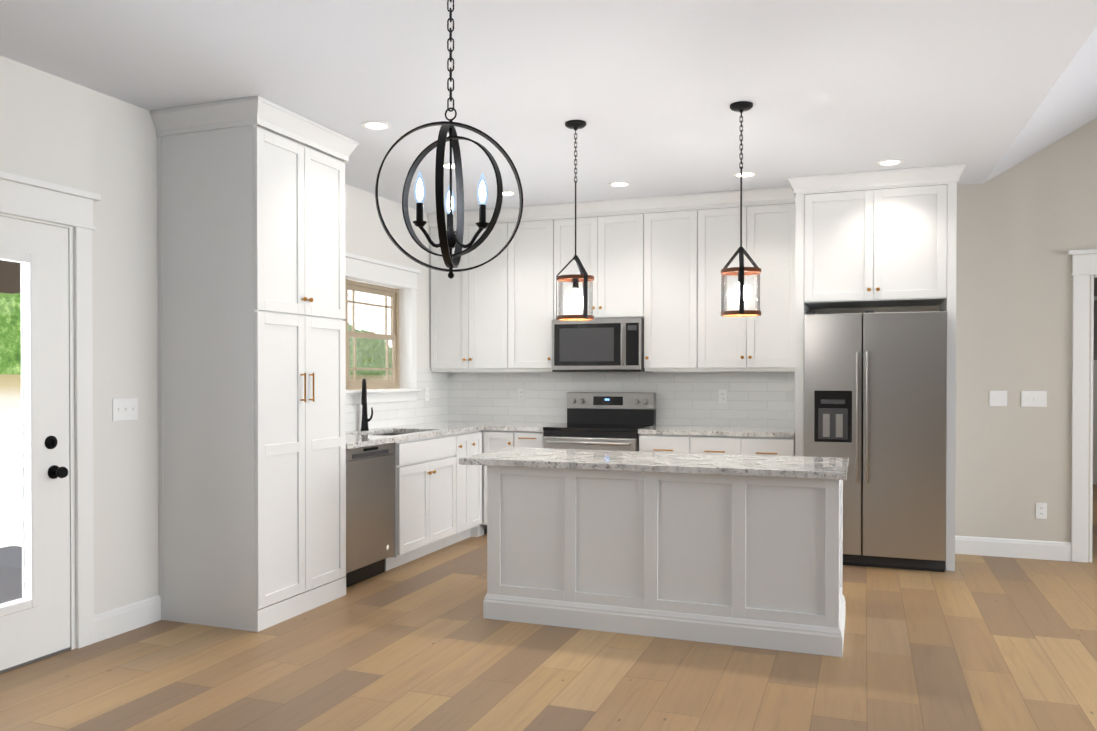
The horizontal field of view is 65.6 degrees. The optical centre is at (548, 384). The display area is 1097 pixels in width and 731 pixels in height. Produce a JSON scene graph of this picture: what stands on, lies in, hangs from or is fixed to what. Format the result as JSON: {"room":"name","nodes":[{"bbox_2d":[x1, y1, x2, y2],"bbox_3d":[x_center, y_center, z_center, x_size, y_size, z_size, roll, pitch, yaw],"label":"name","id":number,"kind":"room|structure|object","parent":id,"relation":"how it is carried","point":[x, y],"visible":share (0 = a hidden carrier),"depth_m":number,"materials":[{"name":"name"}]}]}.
{"room":"kitchen","nodes":[
{"label":"kitchen","id":0,"kind":"room"},
{"bbox_2d":[0,484,1096,730],"bbox_3d":[2.439,1.315,3.960,9.300,0.060,15.400,0,1,20],"label":"floor","id":1,"kind":"structure","parent":0,"point":[968,644],"depth_m":3.84,"materials":[{"name":"brown wood"}]},
{"bbox_2d":[150,96,358,631],"bbox_3d":[-1.639,-0.092,4.865,0.710,2.738,0.912,0,1,20],"label":"pantry","id":2,"kind":"object","parent":1,"relation":"on","point":[251,361],"visible":1,"depth_m":4.55,"materials":[{"name":"white wood"}]},
{"bbox_2d":[345,443,394,586],"bbox_3d":[-1.424,0.832,5.556,0.622,0.876,0.608,0,1,20],"label":"dishwasher","id":3,"kind":"object","parent":1,"relation":"on","point":[370,509],"visible":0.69,"depth_m":5.45,"materials":[{"name":"grey metal"}]},
{"bbox_2d":[385,466,460,570],"bbox_3d":[-1.160,0.964,6.247,0.652,0.600,0.856,0,1,20],"label":"base cabinet","id":4,"kind":"object","parent":1,"relation":"on","point":[440,497],"depth_m":6.08,"materials":[{"name":"white wood"}]},
{"bbox_2d":[394,432,468,540],"bbox_3d":[-0.972,0.820,6.752,0.652,0.880,0.350,0,1,20],"label":"base cabinet","id":5,"kind":"object","parent":1,"relation":"on","point":[440,452],"depth_m":6.33,"materials":[{"name":"white wood"}]},
{"bbox_2d":[469,430,488,536],"bbox_3d":[-0.866,0.818,6.951,0.711,0.880,0.302,0,1,20],"label":"base cabinet","id":6,"kind":"object","parent":1,"relation":"on","point":[478,440],"depth_m":6.93,"materials":[{"name":"white wood"}]},
{"bbox_2d":[346,421,481,448],"bbox_3d":[-1.068,0.456,6.478,0.657,0.220,2.603,0,1,20],"label":"countertop","id":7,"kind":"structure","parent":6,"relation":"on","point":[371,437],"depth_m":6.39,"materials":[{"name":"stone"}]},
{"bbox_2d":[361,378,372,430],"bbox_3d":[-1.375,0.151,6.348,0.089,0.390,0.126,0,1,20],"label":"faucet","id":8,"kind":"object","parent":7,"relation":"on","point":[364,423],"visible":1,"depth_m":6.36,"materials":[{"name":"black metal"}]},
{"bbox_2d":[482,421,565,431],"bbox_3d":[-0.177,0.356,7.170,0.525,0.035,0.683,0,1,20],"label":"countertop","id":9,"kind":"structure","parent":6,"relation":"on","point":[486,425],"depth_m":7.02,"materials":[{"name":"stone"}]},
{"bbox_2d":[489,430,520,451],"bbox_3d":[-0.291,0.816,7.203,0.354,0.880,0.711,0,1,20],"label":"base cabinet","id":10,"kind":"object","parent":1,"relation":"on","point":[498,440],"depth_m":6.92,"materials":[{"name":"white wood"}]},
{"bbox_2d":[521,431,543,447],"bbox_3d":[-0.072,0.816,7.153,0.309,0.880,0.652,0,1,20],"label":"base cabinet","id":11,"kind":"object","parent":1,"relation":"on","point":[529,439],"depth_m":6.82,"materials":[{"name":"white wood"}]},
{"bbox_2d":[543,392,655,450],"bbox_3d":[0.415,0.665,6.903,0.768,1.186,0.722,0,1,20],"label":"range","id":12,"kind":"object","parent":1,"relation":"on","point":[606,420],"visible":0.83,"depth_m":7.05,"materials":[{"name":"silver metal"}]},
{"bbox_2d":[483,467,845,656],"bbox_3d":[0.634,0.860,4.648,1.854,0.838,0.692,0,1,20],"label":"kitchen island","id":13,"kind":"object","parent":1,"relation":"on","point":[743,550],"depth_m":4.31,"materials":[{"name":"wood"}]},
{"bbox_2d":[459,447,848,478],"bbox_3d":[0.579,0.421,4.659,2.000,0.036,0.760,0,1,20],"label":"island countertop","id":14,"kind":"structure","parent":13,"relation":"on","point":[663,463],"depth_m":4.46,"materials":[{"name":"grey stone"}]},
{"bbox_2d":[639,434,700,452],"bbox_3d":[1.016,0.820,6.748,0.456,0.880,0.652,0,1,20],"label":"base cabinet","id":15,"kind":"object","parent":1,"relation":"on","point":[647,442],"depth_m":6.43,"materials":[{"name":"white wood"}]},
{"bbox_2d":[701,435,794,455],"bbox_3d":[1.497,0.821,6.570,0.813,0.880,0.652,0,1,20],"label":"base cabinet","id":16,"kind":"object","parent":1,"relation":"on","point":[778,446],"depth_m":6.23,"materials":[{"name":"white wood"}]},
{"bbox_2d":[638,425,794,437],"bbox_3d":[1.338,0.361,6.620,1.151,0.035,0.657,0,1,20],"label":"countertop","id":17,"kind":"structure","parent":16,"relation":"on","point":[789,432],"depth_m":6.42,"materials":[{"name":"stone"}]},
{"bbox_2d":[804,311,946,571],"bbox_3d":[2.337,0.378,6.138,0.915,1.773,0.812,0,1,20],"label":"refrigerator","id":18,"kind":"object","parent":1,"relation":"on","point":[875,398],"visible":0.92,"depth_m":5.79,"materials":[{"name":"grey metal"}]},
{"bbox_2d":[0,56,1096,647],"bbox_3d":[2.439,-1.515,3.934,9.300,5.600,15.400,0,1,20],"label":"wall","id":19,"kind":"structure","parent":0,"point":[1026,224],"depth_m":6.08,"materials":[{"name":"paint"}]},
{"bbox_2d":[0,216,69,670],"bbox_3d":[-2.461,0.264,3.678,0.126,2.018,0.907,0,1,20],"label":"door","id":20,"kind":"structure","parent":19,"relation":"in","point":[35,621],"depth_m":3.96,"materials":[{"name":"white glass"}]},
{"bbox_2d":[0,171,100,673],"bbox_3d":[-2.512,0.177,3.696,0.195,2.220,1.195,0,1,20],"label":"door frame","id":21,"kind":"structure","parent":19,"relation":"attached to","point":[36,200],"depth_m":4.13,"materials":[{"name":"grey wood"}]},
{"bbox_2d":[112,398,137,420],"bbox_3d":[-2.184,0.131,4.403,0.013,0.115,0.162,0,1,20],"label":"switch plate","id":22,"kind":"object","parent":19,"relation":"attached to","point":[124,409],"visible":1,"depth_m":4.40,"materials":[{"name":"white plastic"}]},
{"bbox_2d":[94,595,160,642],"bbox_3d":[-2.182,1.214,4.420,0.015,0.134,0.433,0,1,20],"label":"baseboard","id":23,"kind":"structure","parent":19,"relation":"attached to","point":[120,620],"depth_m":4.40,"materials":[{"name":"white wood"}]},
{"bbox_2d":[343,252,420,403],"bbox_3d":[-1.494,-0.408,6.420,0.196,1.110,1.850,0,1,20],"label":"window","id":24,"kind":"structure","parent":19,"relation":"in","point":[372,334],"depth_m":6.88,"materials":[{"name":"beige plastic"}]},
{"bbox_2d":[346,369,449,430],"bbox_3d":[-1.380,0.111,6.578,0.008,0.468,2.580,0,1,20],"label":"backsplash","id":25,"kind":"structure","parent":19,"relation":"attached to","point":[385,414],"depth_m":7.27,"materials":[{"name":"white tile"}]},
{"bbox_2d":[425,388,428,400],"bbox_3d":[-1.058,0.088,7.419,0.007,0.115,0.070,0,1,20],"label":"electrical outlet","id":26,"kind":"object","parent":19,"relation":"attached to","point":[426,394],"visible":1,"depth_m":7.41,"materials":[{"name":"white plastic"}]},
{"bbox_2d":[428,216,514,371],"bbox_3d":[-0.606,-0.770,7.497,0.805,1.275,0.350,0,1,20],"label":"upper cabinet","id":27,"kind":"object","parent":19,"relation":"attached to","point":[473,311],"depth_m":7.32,"materials":[{"name":"white wood"}]},
{"bbox_2d":[517,388,524,400],"bbox_3d":[-0.243,0.092,7.546,0.070,0.115,0.007,0,1,20],"label":"electrical outlet","id":28,"kind":"object","parent":19,"relation":"attached to","point":[520,394],"visible":1,"depth_m":7.54,"materials":[{"name":"white plastic"}]},
{"bbox_2d":[515,212,562,371],"bbox_3d":[-0.091,-0.768,7.306,0.537,1.275,0.350,0,1,20],"label":"upper cabinet","id":29,"kind":"object","parent":19,"relation":"attached to","point":[539,237],"depth_m":7.13,"materials":[{"name":"white wood"}]},
{"bbox_2d":[563,208,646,318],"bbox_3d":[0.462,-0.971,7.098,0.765,0.865,0.350,0,1,20],"label":"upper cabinet","id":30,"kind":"object","parent":19,"relation":"attached to","point":[609,241],"depth_m":6.91,"materials":[{"name":"white wood"}]},
{"bbox_2d":[552,317,652,371],"bbox_3d":[0.441,-0.317,7.047,0.755,0.430,0.453,0,1,20],"label":"microwave","id":31,"kind":"object","parent":30,"relation":"attached to","point":[607,345],"visible":0.96,"depth_m":6.87,"materials":[{"name":"grey metal"}]},
{"bbox_2d":[450,371,794,427],"bbox_3d":[0.533,0.105,7.267,3.115,0.468,0.008,0,1,20],"label":"backsplash","id":32,"kind":"structure","parent":19,"relation":"attached to","point":[760,398],"depth_m":7.13,"materials":[{"name":"white tile"}]},
{"bbox_2d":[643,200,706,371],"bbox_3d":[1.022,-0.765,6.892,0.552,1.275,0.350,0,1,20],"label":"upper cabinet","id":33,"kind":"object","parent":19,"relation":"attached to","point":[674,235],"depth_m":6.72,"materials":[{"name":"white wood"}]},
{"bbox_2d":[719,389,726,402],"bbox_3d":[1.419,0.100,6.929,0.070,0.115,0.007,0,1,20],"label":"electrical outlet","id":34,"kind":"object","parent":19,"relation":"attached to","point":[722,395],"visible":1,"depth_m":6.93,"materials":[{"name":"white plastic"}]},
{"bbox_2d":[707,196,802,371],"bbox_3d":[1.550,-0.763,6.696,0.819,1.275,0.350,0,1,20],"label":"upper cabinet","id":35,"kind":"object","parent":19,"relation":"attached to","point":[772,226],"depth_m":6.49,"materials":[{"name":"white wood"}]},
{"bbox_2d":[803,176,950,311],"bbox_3d":[2.376,-0.991,6.232,0.932,0.810,0.640,0,1,20],"label":"upper cabinet","id":36,"kind":"object","parent":19,"relation":"attached to","point":[883,238],"depth_m":5.93,"materials":[{"name":"white wood"}]},
{"bbox_2d":[989,391,1006,406],"bbox_3d":[3.294,0.106,6.237,0.116,0.115,0.013,0,1,20],"label":"switch plate","id":37,"kind":"object","parent":19,"relation":"attached to","point":[997,398],"visible":1,"depth_m":6.24,"materials":[{"name":"white plastic"}]},
{"bbox_2d":[955,536,1071,560],"bbox_3d":[3.357,1.197,6.224,0.808,0.134,0.015,0,1,20],"label":"baseboard","id":38,"kind":"structure","parent":19,"relation":"attached to","point":[967,545],"depth_m":6.20,"materials":[{"name":"white wood"}]},
{"bbox_2d":[1021,391,1046,406],"bbox_3d":[3.511,0.107,6.156,0.162,0.115,0.013,0,1,20],"label":"switch plate","id":39,"kind":"object","parent":19,"relation":"attached to","point":[1033,398],"visible":1,"depth_m":6.16,"materials":[{"name":"white plastic"}]},
{"bbox_2d":[1036,503,1046,518],"bbox_3d":[3.559,0.915,6.149,0.070,0.115,0.007,0,1,20],"label":"electrical outlet","id":40,"kind":"object","parent":19,"relation":"attached to","point":[1041,510],"visible":1,"depth_m":6.15,"materials":[{"name":"white plastic"}]},
{"bbox_2d":[1068,249,1096,562],"bbox_3d":[4.300,0.159,5.927,1.220,2.215,0.195,0,1,20],"label":"door frame","id":41,"kind":"structure","parent":19,"relation":"attached to","point":[1084,265],"depth_m":6.04,"materials":[{"name":"white wood"}]},
{"bbox_2d":[1093,296,1096,484],"bbox_3d":[6.237,0.074,10.565,4.210,2.300,0.050,0,1,20],"label":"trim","id":42,"kind":"structure","parent":19,"relation":"attached to","point":[1095,420],"depth_m":10.40,"materials":[{"name":"wood"}]},
{"bbox_2d":[0,0,1096,213],"bbox_3d":[2.439,-2.836,3.922,9.000,2.763,15.100,0,1,20],"label":"ceiling","id":43,"kind":"structure","parent":0,"point":[648,92],"depth_m":4.04,"materials":[{"name":"paint"}]},
{"bbox_2d":[362,121,390,129],"bbox_3d":[-0.971,-1.458,4.804,0.164,0.007,0.164,0,1,20],"label":"recessed light","id":44,"kind":"object","parent":43,"relation":"in","point":[376,125],"visible":0.98,"depth_m":4.80,"materials":[{"name":"white plastic"}]},
{"bbox_2d":[375,0,522,278],"bbox_3d":[-0.333,-0.901,2.897,0.413,1.084,0.462,0,1,20],"label":"chandelier","id":45,"kind":"object","parent":43,"relation":"hanging from","point":[450,238],"visible":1,"depth_m":2.88,"materials":[{"name":"black metal"}]},
{"bbox_2d":[444,162,463,168],"bbox_3d":[-0.651,-1.466,5.722,0.164,0.007,0.164,0,1,20],"label":"recessed light","id":46,"kind":"object","parent":43,"relation":"in","point":[447,165],"visible":0.38,"depth_m":5.72,"materials":[{"name":"white plastic"}]},
{"bbox_2d":[495,191,516,195],"bbox_3d":[-0.329,-1.474,6.589,0.164,0.007,0.164,0,1,20],"label":"recessed light","id":47,"kind":"object","parent":43,"relation":"in","point":[508,193],"visible":0.71,"depth_m":6.59,"materials":[{"name":"white plastic"}]},
{"bbox_2d":[556,120,593,320],"bbox_3d":[0.152,-0.911,4.771,0.210,1.099,0.212,0,1,20],"label":"pendant light","id":48,"kind":"object","parent":43,"relation":"hanging from","point":[575,298],"visible":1,"depth_m":4.76,"materials":[{"name":"black metal"}]},
{"bbox_2d":[608,181,630,186],"bbox_3d":[0.523,-1.471,6.272,0.164,0.007,0.164,0,1,20],"label":"recessed light","id":49,"kind":"object","parent":43,"relation":"in","point":[619,184],"visible":0.98,"depth_m":6.27,"materials":[{"name":"white plastic"}]},
{"bbox_2d":[721,101,760,316],"bbox_3d":[1.005,-0.908,4.449,0.209,1.099,0.212,0,1,20],"label":"pendant light","id":50,"kind":"object","parent":43,"relation":"hanging from","point":[741,293],"visible":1,"depth_m":4.45,"materials":[{"name":"black metal"}]},
{"bbox_2d":[733,171,756,177],"bbox_3d":[1.378,-1.468,5.972,0.164,0.007,0.164,0,1,20],"label":"recessed light","id":51,"kind":"object","parent":43,"relation":"in","point":[747,174],"visible":0.88,"depth_m":5.97,"materials":[{"name":"white plastic"}]},
{"bbox_2d":[877,159,902,165],"bbox_3d":[2.258,-1.465,5.632,0.164,0.007,0.164,0,1,20],"label":"recessed light","id":52,"kind":"object","parent":43,"relation":"in","point":[888,162],"visible":0.94,"depth_m":5.64,"materials":[{"name":"white plastic"}]},
{"label":"outside","id":53,"kind":"structure","parent":0,"visible":0},
{"bbox_2d":[0,409,21,547],"bbox_3d":[-9.835,1.132,27.137,29.840,0.001,150.000,0,1,20],"label":"ground","id":54,"kind":"structure","parent":53,"point":[17,500],"depth_m":11.51,"materials":[{"name":"white"}]},
{"bbox_2d":[0,260,21,603],"bbox_3d":[-4.216,0.058,3.061,2.540,2.630,6.800,0,1,20],"label":"porch","id":55,"kind":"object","parent":54,"relation":"on","point":[15,558],"depth_m":6.22,"materials":[{"name":"concrete"}]},
{"bbox_2d":[0,279,391,409],"bbox_3d":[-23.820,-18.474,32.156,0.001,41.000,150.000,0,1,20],"label":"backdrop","id":56,"kind":"structure","parent":53,"point":[6,365],"depth_m":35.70,"materials":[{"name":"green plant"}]}
]}

